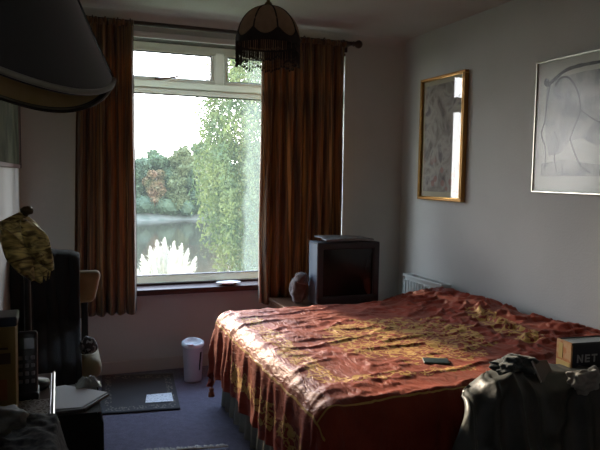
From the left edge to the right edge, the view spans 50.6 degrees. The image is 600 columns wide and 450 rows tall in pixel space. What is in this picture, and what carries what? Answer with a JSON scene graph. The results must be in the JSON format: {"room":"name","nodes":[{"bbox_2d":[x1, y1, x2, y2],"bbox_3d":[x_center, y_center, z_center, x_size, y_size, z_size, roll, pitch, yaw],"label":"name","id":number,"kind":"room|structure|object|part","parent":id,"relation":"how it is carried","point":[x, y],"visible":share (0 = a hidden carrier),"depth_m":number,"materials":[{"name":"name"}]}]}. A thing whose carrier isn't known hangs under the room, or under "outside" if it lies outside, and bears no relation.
{"room":"bedroom","nodes":[
{"label":"bedroom","id":0,"kind":"room"},
{"bbox_2d":[0,167,19,309],"bbox_3d":[-1.308,0.021,1.506,0.915,2.400,5.000,-1,5,-21],"label":"wall","id":1,"kind":"structure","parent":0,"point":[9,177],"depth_m":2.98,"materials":[{"name":"paint"}]},
{"bbox_2d":[0,100,20,167],"bbox_3d":[-1.360,-0.612,2.941,0.023,0.687,1.812,-1,5,-21],"label":"framed picture","id":2,"kind":"object","parent":1,"relation":"attached to","point":[10,118],"visible":0.52,"depth_m":3.11,"materials":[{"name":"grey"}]},
{"bbox_2d":[0,0,115,112],"bbox_3d":[-0.598,-0.086,1.118,0.512,1.097,0.512,3,5,25],"label":"pendant lamp","id":3,"kind":"object","parent":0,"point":[52,60],"visible":1,"depth_m":1.03,"materials":[{"name":"black fabric"}]},
{"bbox_3d":[-0.595,-0.248,1.105,0.530,0.056,0.530,-1,5,-21],"label":"trim","id":4,"kind":"part","parent":3,"relation":"part of","materials":[{"name":"yellow"}]},
{"bbox_2d":[96,365,255,449],"bbox_3d":[0.026,1.244,2.171,3.850,0.100,5.500,-1,5,-21],"label":"floor","id":5,"kind":"structure","parent":0,"point":[201,419],"depth_m":3.44,"materials":[{"name":"carpet"}]},
{"bbox_2d":[18,371,55,413],"bbox_3d":[-0.905,0.858,1.127,0.898,0.803,1.117,-1,5,-21],"label":"dresser","id":6,"kind":"object","parent":5,"relation":"on","point":[49,392],"visible":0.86,"depth_m":1.58,"materials":[{"name":"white wood"}]},
{"bbox_2d":[0,206,53,390],"bbox_3d":[-0.701,0.186,1.627,0.133,0.469,0.100,-1,5,-21],"label":"table lamp","id":7,"kind":"object","parent":6,"relation":"on","point":[27,248],"visible":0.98,"depth_m":1.60,"materials":[{"name":"yellow fabric"}]},
{"bbox_3d":[-0.707,-0.019,1.623,0.047,0.060,0.027,-1,5,-21],"label":"knob","id":8,"kind":"part","parent":7,"relation":"part of","materials":[{"name":"black metal"}]},
{"bbox_2d":[18,330,39,400],"bbox_3d":[-0.676,0.345,1.571,0.054,0.161,0.072,-1,5,-21],"label":"cordless phone","id":9,"kind":"object","parent":6,"relation":"on","point":[29,388],"visible":0.92,"depth_m":1.56,"materials":[{"name":"black plastic"}]},
{"bbox_2d":[0,412,68,449],"bbox_3d":[-0.606,0.473,1.216,0.314,0.128,0.373,-1,5,-21],"label":"scarf","id":10,"kind":"object","parent":6,"relation":"on","point":[41,431],"visible":0.78,"depth_m":1.28,"materials":[{"name":"black fabric"}]},
{"bbox_2d":[0,404,29,435],"bbox_3d":[-0.595,0.387,1.250,0.112,0.053,0.098,-1,5,-21],"label":"clothing","id":11,"kind":"object","parent":10,"relation":"on","point":[12,417],"visible":1,"depth_m":1.24,"materials":[{"name":"grey fabric"}]},
{"bbox_2d":[19,398,50,413],"bbox_3d":[-0.665,0.441,1.341,0.258,0.002,0.382,-1,5,-21],"label":"mat","id":12,"kind":"object","parent":6,"relation":"on","point":[37,406],"visible":0.23,"depth_m":1.50,"materials":[{"name":"grey fabric"}]},
{"bbox_2d":[0,310,18,406],"bbox_3d":[-0.746,0.320,1.440,0.199,0.231,0.087,-1,5,-21],"label":"carton","id":13,"kind":"object","parent":12,"relation":"on","point":[9,379],"visible":0.95,"depth_m":1.43,"materials":[{"name":"yellow"}]},
{"bbox_3d":[-0.745,0.215,1.431,0.199,0.022,0.087,-1,5,-21],"label":"lid","id":14,"kind":"part","parent":13,"relation":"part of","materials":[{"name":"black cardboard"}]},
{"bbox_2d":[80,270,101,377],"bbox_3d":[-1.160,0.671,3.051,0.406,0.863,0.391,-1,5,-21],"label":"office chair","id":15,"kind":"object","parent":5,"relation":"on","point":[89,279],"visible":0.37,"depth_m":3.17,"materials":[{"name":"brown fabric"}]},
{"bbox_2d":[9,249,81,385],"bbox_3d":[-1.200,0.552,2.998,0.315,0.847,0.541,-1,5,-21],"label":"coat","id":16,"kind":"object","parent":15,"relation":"on","point":[55,302],"visible":0.58,"depth_m":3.03,"materials":[{"name":"black fabric"}]},
{"bbox_2d":[80,336,97,354],"bbox_3d":[-1.001,0.563,2.989,0.091,0.090,0.073,-1,5,-21],"label":"pouch","id":17,"kind":"object","parent":15,"relation":"on","point":[89,345],"visible":0.93,"depth_m":2.97,"materials":[{"name":"black fabric"}]},
{"bbox_3d":[-1.201,0.311,3.162,0.393,0.164,0.083,-1,5,-21],"label":"backrest","id":18,"kind":"part","parent":15,"relation":"part of","materials":[{"name":"beige fabric"}]},
{"bbox_3d":[-1.153,0.658,3.036,0.375,0.105,0.360,-1,5,-21],"label":"seat","id":19,"kind":"part","parent":15,"relation":"part of","materials":[{"name":"yellow fabric"}]},
{"bbox_2d":[101,373,179,414],"bbox_3d":[-1.005,1.031,3.945,0.459,0.008,0.729,0,5,-15],"label":"rug","id":20,"kind":"object","parent":5,"relation":"on","point":[127,393],"visible":0.98,"depth_m":3.92,"materials":[{"name":"grey carpet"}]},
{"bbox_2d":[145,393,172,402],"bbox_3d":[-0.848,1.038,3.808,0.162,0.002,0.151,0,5,-16],"label":"leaflet","id":21,"kind":"object","parent":20,"relation":"on","point":[162,397],"visible":1,"depth_m":3.81,"materials":[{"name":"paper"}]},
{"bbox_2d":[144,443,228,449],"bbox_3d":[-0.506,1.119,2.894,0.429,0.015,0.567,0,5,-15],"label":"rug","id":22,"kind":"object","parent":5,"relation":"on","point":[222,446],"visible":1,"depth_m":3.12,"materials":[{"name":"grey fabric"}]},
{"bbox_2d":[181,337,203,382],"bbox_3d":[-0.704,0.887,4.169,0.150,0.273,0.145,-1,5,-21],"label":"waste bin","id":23,"kind":"object","parent":5,"relation":"on","point":[192,346],"visible":1,"depth_m":4.12,"materials":[{"name":"white plastic"}]},
{"bbox_3d":[-0.702,0.777,4.162,0.150,0.053,0.142,-1,5,-21],"label":"lid","id":24,"kind":"part","parent":23,"relation":"part of","materials":[{"name":"white plastic"}]},
{"bbox_2d":[221,388,273,449],"bbox_3d":[0.545,0.862,3.270,1.570,0.505,1.620,-1,5,-21],"label":"bed","id":25,"kind":"object","parent":5,"relation":"on","point":[230,403],"visible":0.09,"depth_m":3.33,"materials":[{"name":"fabric"}]},
{"bbox_2d":[206,287,599,449],"bbox_3d":[0.506,0.736,3.244,1.729,0.564,1.753,-1,5,-21],"label":"bedspread","id":26,"kind":"object","parent":25,"relation":"on","point":[331,376],"visible":0.88,"depth_m":2.87,"materials":[{"name":"red fabric"}]},
{"bbox_2d":[422,357,449,364],"bbox_3d":[0.589,0.590,2.748,0.110,0.008,0.076,1,5,4],"label":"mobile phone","id":27,"kind":"object","parent":26,"relation":"on","point":[443,361],"visible":1,"depth_m":2.73,"materials":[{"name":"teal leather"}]},
{"bbox_2d":[452,363,599,449],"bbox_3d":[1.102,0.854,2.420,1.221,0.619,0.456,-1,5,-21],"label":"jacket","id":28,"kind":"object","parent":26,"relation":"on","point":[510,410],"visible":0.83,"depth_m":2.33,"materials":[{"name":"grey leather"}]},
{"bbox_2d":[489,353,539,375],"bbox_3d":[0.843,0.544,2.468,0.238,0.087,0.156,-1,5,-21],"label":"scarf","id":29,"kind":"object","parent":28,"relation":"on","point":[511,362],"visible":0.89,"depth_m":2.42,"materials":[{"name":"black fabric"}]},
{"bbox_2d":[531,360,551,382],"bbox_3d":[0.944,0.564,2.454,0.109,0.083,0.054,-2,6,-35],"label":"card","id":30,"kind":"object","parent":28,"relation":"on","point":[542,368],"visible":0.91,"depth_m":2.45,"materials":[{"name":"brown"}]},
{"bbox_2d":[556,335,599,367],"bbox_3d":[1.208,0.520,2.595,0.304,0.112,0.091,0,5,-15],"label":"book","id":31,"kind":"object","parent":28,"relation":"on","point":[571,352],"visible":0.84,"depth_m":2.54,"materials":[{"name":"black paper"}]},
{"bbox_3d":[1.062,0.527,2.558,0.002,0.100,0.082,0,5,-15],"label":"spine panel","id":32,"kind":"part","parent":31,"relation":"part of","materials":[{"name":"brown paper"}]},
{"bbox_2d":[566,365,599,395],"bbox_3d":[1.074,0.585,2.377,0.178,0.102,0.087,-1,5,-21],"label":"crumpled cloth","id":33,"kind":"object","parent":28,"relation":"on","point":[584,381],"visible":1,"depth_m":2.35,"materials":[{"name":"grey fabric"}]},
{"bbox_2d":[269,295,380,307],"bbox_3d":[0.185,0.769,4.399,0.720,0.500,0.415,-1,5,-21],"label":"tv stand","id":34,"kind":"object","parent":5,"relation":"on","point":[275,302],"visible":0.15,"depth_m":4.29,"materials":[{"name":"brown wood"}]},
{"bbox_3d":[-0.132,0.786,4.280,0.022,0.475,0.395,-1,5,-21],"label":"panel","id":35,"kind":"part","parent":34,"relation":"part of","materials":[{"name":"brown wood"}]},
{"bbox_2d":[289,272,308,302],"bbox_3d":[-0.008,0.417,4.263,0.126,0.213,0.134,-1,5,-21],"label":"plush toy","id":36,"kind":"object","parent":34,"relation":"on","point":[298,290],"visible":1,"depth_m":4.22,"materials":[{"name":"grey fur"}]},
{"bbox_2d":[308,240,379,304],"bbox_3d":[0.264,0.307,4.402,0.459,0.418,0.363,-1,5,-21],"label":"television","id":37,"kind":"object","parent":34,"relation":"on","point":[343,271],"visible":1,"depth_m":4.24,"materials":[{"name":"grey plastic"}]},
{"bbox_3d":[0.109,0.314,4.235,0.051,0.410,0.146,-1,5,-21],"label":"trim","id":38,"kind":"part","parent":37,"relation":"part of","materials":[{"name":"grey plastic"}]},
{"bbox_2d":[314,235,373,241],"bbox_3d":[0.299,0.087,4.323,0.361,0.027,0.250,-1,5,-21],"label":"newspaper","id":39,"kind":"object","parent":37,"relation":"on","point":[327,238],"visible":1,"depth_m":4.26,"materials":[{"name":"grey paper"}]},
{"bbox_2d":[19,25,404,362],"bbox_3d":[-0.876,-0.208,4.495,3.850,2.400,0.300,-1,5,-21],"label":"wall","id":40,"kind":"structure","parent":0,"point":[373,94],"depth_m":4.51,"materials":[{"name":"paint"}]},
{"bbox_2d":[99,354,208,375],"bbox_3d":[-0.504,0.954,4.565,2.733,0.085,0.018,-1,5,-21],"label":"baseboard","id":41,"kind":"structure","parent":40,"relation":"attached to","point":[140,365],"depth_m":4.34,"materials":[{"name":"grey paint"}]},
{"bbox_2d":[133,30,234,45],"bbox_3d":[-0.527,-1.261,4.365,1.818,0.038,0.024,-1,5,-21],"label":"trim","id":42,"kind":"structure","parent":40,"relation":"attached to","point":[142,34],"depth_m":4.26,"materials":[{"name":"white"}]},
{"bbox_2d":[134,41,260,282],"bbox_3d":[-0.591,-0.420,4.564,1.858,1.702,0.101,-1,5,-21],"label":"window","id":43,"kind":"structure","parent":40,"relation":"in","point":[218,86],"depth_m":4.47,"materials":[{"name":"white"}]},
{"bbox_3d":[-0.904,-1.013,4.355,0.183,0.041,0.023,0,5,-10],"label":"stay handle","id":44,"kind":"part","parent":43,"relation":"part of","materials":[{"name":"beige"}]},
{"bbox_2d":[134,46,214,83],"bbox_3d":[-1.009,-1.102,4.359,0.848,0.220,0.058,-1,5,-21],"label":"window pane","id":45,"kind":"object","parent":43,"relation":"on","point":[177,50],"depth_m":4.39,"materials":[{"name":"clear"}]},
{"bbox_2d":[224,54,260,87],"bbox_3d":[-0.155,-1.114,4.683,0.840,0.220,0.058,-1,5,-21],"label":"window pane","id":46,"kind":"object","parent":43,"relation":"on","point":[227,84],"depth_m":4.54,"materials":[{"name":"clear"}]},
{"bbox_2d":[137,281,257,295],"bbox_3d":[-0.546,0.441,4.538,2.020,0.040,0.193,-1,5,-21],"label":"window sill","id":47,"kind":"structure","parent":40,"relation":"attached to","point":[243,285],"depth_m":4.40,"materials":[{"name":"brown wood"}]},
{"bbox_2d":[216,280,240,284],"bbox_3d":[-0.509,0.413,4.510,0.180,0.019,0.114,-1,5,-21],"label":"plate","id":48,"kind":"object","parent":47,"relation":"on","point":[229,282],"visible":1,"depth_m":4.51,"materials":[{"name":"white ceramic"}]},
{"bbox_2d":[137,278,257,285],"bbox_3d":[-0.565,0.407,4.614,1.920,0.015,0.033,-1,5,-21],"label":"trim","id":49,"kind":"structure","parent":40,"relation":"attached to","point":[248,279],"depth_m":4.52,"materials":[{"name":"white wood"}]},
{"bbox_2d":[89,16,362,52],"bbox_3d":[-0.615,-1.301,4.260,2.254,0.085,0.150,-1,5,-21],"label":"curtain rod","id":50,"kind":"object","parent":40,"relation":"attached to","point":[358,44],"visible":0.36,"depth_m":4.18,"materials":[{"name":"brown wood"}]},
{"bbox_2d":[75,15,136,316],"bbox_3d":[-1.243,-0.362,4.049,0.394,1.906,0.100,-1,5,-21],"label":"curtain","id":51,"kind":"object","parent":50,"relation":"hanging from","point":[105,166],"visible":0.8,"depth_m":4.04,"materials":[{"name":"fabric"}]},
{"bbox_2d":[258,36,346,304],"bbox_3d":[0.019,-0.385,4.523,0.652,1.896,0.100,-1,5,-21],"label":"curtain","id":52,"kind":"object","parent":50,"relation":"hanging from","point":[300,183],"visible":0.76,"depth_m":4.50,"materials":[{"name":"fabric"}]},
{"bbox_2d":[134,37,344,55],"bbox_3d":[-0.552,-1.255,4.432,1.858,0.017,0.118,-1,5,-21],"label":"trim","id":53,"kind":"structure","parent":40,"relation":"attached to","point":[135,38],"depth_m":4.34,"materials":[{"name":"grey"}]},
{"bbox_2d":[82,6,408,47],"bbox_3d":[-0.461,-1.367,4.364,2.735,0.055,0.055,-1,5,-21],"label":"trim","id":54,"kind":"structure","parent":40,"relation":"attached to","point":[95,11],"depth_m":4.32,"materials":[{"name":"paint"}]},
{"bbox_2d":[80,0,511,38],"bbox_3d":[0.066,-1.273,1.972,3.850,0.150,5.500,-1,5,-21],"label":"ceiling","id":55,"kind":"structure","parent":0,"point":[402,19],"depth_m":4.03,"materials":[{"name":"paint"}]},
{"bbox_2d":[235,0,299,72],"bbox_3d":[-0.150,-1.012,2.985,0.309,0.536,0.309,-1,5,-21],"label":"pendant lamp","id":56,"kind":"object","parent":55,"relation":"hanging from","point":[266,28],"visible":1,"depth_m":2.89,"materials":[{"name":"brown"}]},
{"bbox_3d":[-0.150,-0.942,2.992,0.293,0.177,0.293,-1,5,-21],"label":"lamp shade","id":57,"kind":"part","parent":56,"relation":"part of","materials":[{"name":"beige fabric"}]},
{"bbox_2d":[398,0,599,329],"bbox_3d":[1.770,-0.023,2.673,0.200,2.400,5.000,-1,5,-21],"label":"wall","id":58,"kind":"structure","parent":0,"point":[521,248],"depth_m":3.80,"materials":[{"name":"paint"}]},
{"bbox_2d":[402,273,450,293],"bbox_3d":[0.898,0.697,4.570,0.102,0.639,0.548,-1,5,-21],"label":"radiator","id":59,"kind":"object","parent":58,"relation":"attached to","point":[413,282],"visible":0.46,"depth_m":4.59,"materials":[{"name":"white metal"}]},
{"bbox_3d":[0.870,0.646,4.540,0.021,0.505,0.520,-1,5,-21],"label":"panel","id":60,"kind":"part","parent":59,"relation":"part of","materials":[{"name":"white metal"}]},
{"bbox_2d":[402,273,450,286],"bbox_3d":[0.897,0.389,4.528,0.079,0.018,0.520,-1,5,-21],"label":"grille","id":61,"kind":"object","parent":59,"relation":"attached to","point":[423,280],"depth_m":4.51,"materials":[{"name":"metal"}]},
{"bbox_2d":[417,69,468,201],"bbox_3d":[0.980,-0.601,4.397,0.038,0.863,0.547,-1,5,-21],"label":"framed picture","id":62,"kind":"object","parent":58,"relation":"attached to","point":[443,117],"visible":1,"depth_m":4.38,"materials":[{"name":"gold metal"}]},
{"bbox_2d":[423,79,461,192],"bbox_3d":[0.983,-0.604,4.401,0.002,0.748,0.442,-1,5,-21],"label":"print","id":63,"kind":"object","parent":62,"relation":"attached to","point":[442,98],"depth_m":4.40},
{"bbox_2d":[531,48,599,194],"bbox_3d":[1.468,-0.507,3.136,0.022,0.718,0.875,-1,5,-21],"label":"framed picture","id":64,"kind":"object","parent":58,"relation":"attached to","point":[566,135],"visible":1,"depth_m":3.31,"materials":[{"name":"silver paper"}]},
{"label":"outside","id":65,"kind":"structure","parent":0,"visible":0},
{"bbox_2d":[137,219,257,274],"bbox_3d":[20.720,1.194,65.266,220.000,0.001,80.000,-1,5,-21],"label":"river","id":66,"kind":"structure","parent":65,"point":[185,232],"depth_m":56.97,"materials":[{"name":"grey liquid"}]},
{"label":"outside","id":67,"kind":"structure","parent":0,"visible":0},
{"bbox_2d":[136,213,258,220],"bbox_3d":[9.932,-2.087,93.580,220.000,2.070,10.208,-1,5,-21],"label":"riverbank","id":68,"kind":"structure","parent":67,"point":[147,216],"depth_m":81.42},
{"bbox_2d":[135,156,154,197],"bbox_3d":[-21.454,-5.725,84.016,5.393,6.687,5.521,-1,5,-21],"label":"tree","id":69,"kind":"object","parent":68,"relation":"on","point":[143,165],"visible":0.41,"depth_m":82.26,"materials":[{"name":"green plant"}]},
{"bbox_2d":[142,169,166,205],"bbox_3d":[-18.714,-4.669,82.399,3.703,5.360,3.970,-1,5,-21],"label":"tree","id":70,"kind":"object","parent":68,"relation":"on","point":[153,183],"visible":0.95,"depth_m":81.27,"materials":[{"name":"brown plant"}]},
{"bbox_2d":[146,149,174,189],"bbox_3d":[-18.624,-6.193,86.103,5.597,8.422,5.564,-1,5,-21],"label":"tree","id":71,"kind":"object","parent":68,"relation":"on","point":[159,161],"visible":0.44,"depth_m":84.19,"materials":[{"name":"green plant"}]},
{"bbox_2d":[164,175,189,210],"bbox_3d":[-16.192,-4.160,83.047,3.657,4.918,3.802,-1,5,-21],"label":"tree","id":72,"kind":"object","parent":68,"relation":"on","point":[176,191],"visible":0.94,"depth_m":81.98,"materials":[{"name":"green plant"}]},
{"bbox_2d":[168,144,203,177],"bbox_3d":[-15.586,-6.682,86.151,5.832,8.415,5.584,-1,5,-21],"label":"tree","id":73,"kind":"object","parent":68,"relation":"on","point":[180,160],"visible":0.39,"depth_m":84.13,"materials":[{"name":"green plant"}]},
{"bbox_2d":[136,195,258,217],"bbox_3d":[-13.195,-2.415,83.835,28.147,3.351,3.736,-1,5,-21],"label":"hedge","id":74,"kind":"object","parent":68,"relation":"on","point":[144,205],"visible":0.23,"depth_m":81.36,"materials":[{"name":"green plant"}]},
{"bbox_2d":[184,169,212,204],"bbox_3d":[-13.604,-4.803,84.442,4.272,5.758,4.273,-1,5,-21],"label":"tree","id":75,"kind":"object","parent":68,"relation":"on","point":[188,186],"visible":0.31,"depth_m":83.05,"materials":[{"name":"green plant"}]},
{"bbox_2d":[190,140,211,167],"bbox_3d":[-12.634,-7.018,88.204,6.088,9.561,6.338,-1,5,-21],"label":"tree","id":76,"kind":"object","parent":68,"relation":"on","point":[193,146],"visible":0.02,"depth_m":86.28,"materials":[{"name":"green plant"}]},
{"bbox_2d":[227,139,242,193],"bbox_3d":[-9.988,-7.223,89.609,6.736,10.068,6.804,-1,5,-21],"label":"tree","id":77,"kind":"object","parent":68,"relation":"on","point":[227,139],"visible":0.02,"depth_m":87.08,"materials":[{"name":"green plant"}]},
{"bbox_2d":[236,145,259,195],"bbox_3d":[-6.368,-6.865,89.356,6.188,10.231,6.554,-1,5,-21],"label":"tree","id":78,"kind":"object","parent":68,"relation":"on","point":[254,145],"visible":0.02,"depth_m":87.89,"materials":[{"name":"green plant"}]},
{"bbox_3d":[-0.889,0.900,2.239,0.305,0.545,0.270,-1,5,-21],"label":"side table","id":79,"kind":"object","parent":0,"visible":0},
{"bbox_2d":[57,387,103,449],"bbox_3d":[-0.882,0.886,2.240,0.361,0.534,0.337,-1,5,-21],"label":"tablecloth","id":80,"kind":"object","parent":79,"relation":"on","point":[82,430],"visible":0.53,"depth_m":2.12,"materials":[{"name":"black fabric"}]},
{"bbox_2d":[55,384,108,413],"bbox_3d":[-0.809,0.612,2.242,0.255,0.008,0.275,-1,5,-21],"label":"magazine","id":81,"kind":"object","parent":80,"relation":"on","point":[66,410],"visible":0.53,"depth_m":2.14,"materials":[{"name":"grey paper"}]},
{"bbox_2d":[55,385,106,408],"bbox_3d":[-0.813,0.605,2.245,0.250,0.002,0.253,-1,5,-21],"label":"paper sheet","id":82,"kind":"object","parent":81,"relation":"on","point":[66,396],"visible":0.65,"depth_m":2.24,"materials":[{"name":"white paper"}]},
{"bbox_2d":[75,375,101,388],"bbox_3d":[-0.788,0.578,2.362,0.091,0.037,0.071,-1,5,-21],"label":"plastic bag","id":83,"kind":"object","parent":81,"relation":"on","point":[91,381],"visible":1,"depth_m":2.35,"materials":[{"name":"grey plastic"}]},
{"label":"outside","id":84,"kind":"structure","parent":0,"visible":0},
{"bbox_3d":[-0.284,1.892,7.877,28.000,0.300,5.150,-1,5,-21],"label":"ground","id":85,"kind":"structure","parent":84,"visible":0},
{"bbox_2d":[137,237,196,274],"bbox_3d":[-1.456,0.966,6.877,1.016,1.669,0.991,5,6,40],"label":"pampas grass","id":86,"kind":"object","parent":85,"relation":"on","point":[159,263],"depth_m":6.79,"materials":[{"name":"beige plant"}]},
{"bbox_3d":[-2.288,3.213,13.210,60.000,4.004,6.000,-1,5,-21],"label":"riverbank","id":87,"kind":"object","parent":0,"visible":0},
{"bbox_2d":[186,59,260,271],"bbox_3d":[-0.014,-1.088,10.400,3.647,6.770,2.388,-1,5,-21],"label":"willow tree","id":88,"kind":"object","parent":87,"relation":"on","point":[220,152],"visible":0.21,"depth_m":9.55,"materials":[{"name":"green plant"}]}
]}

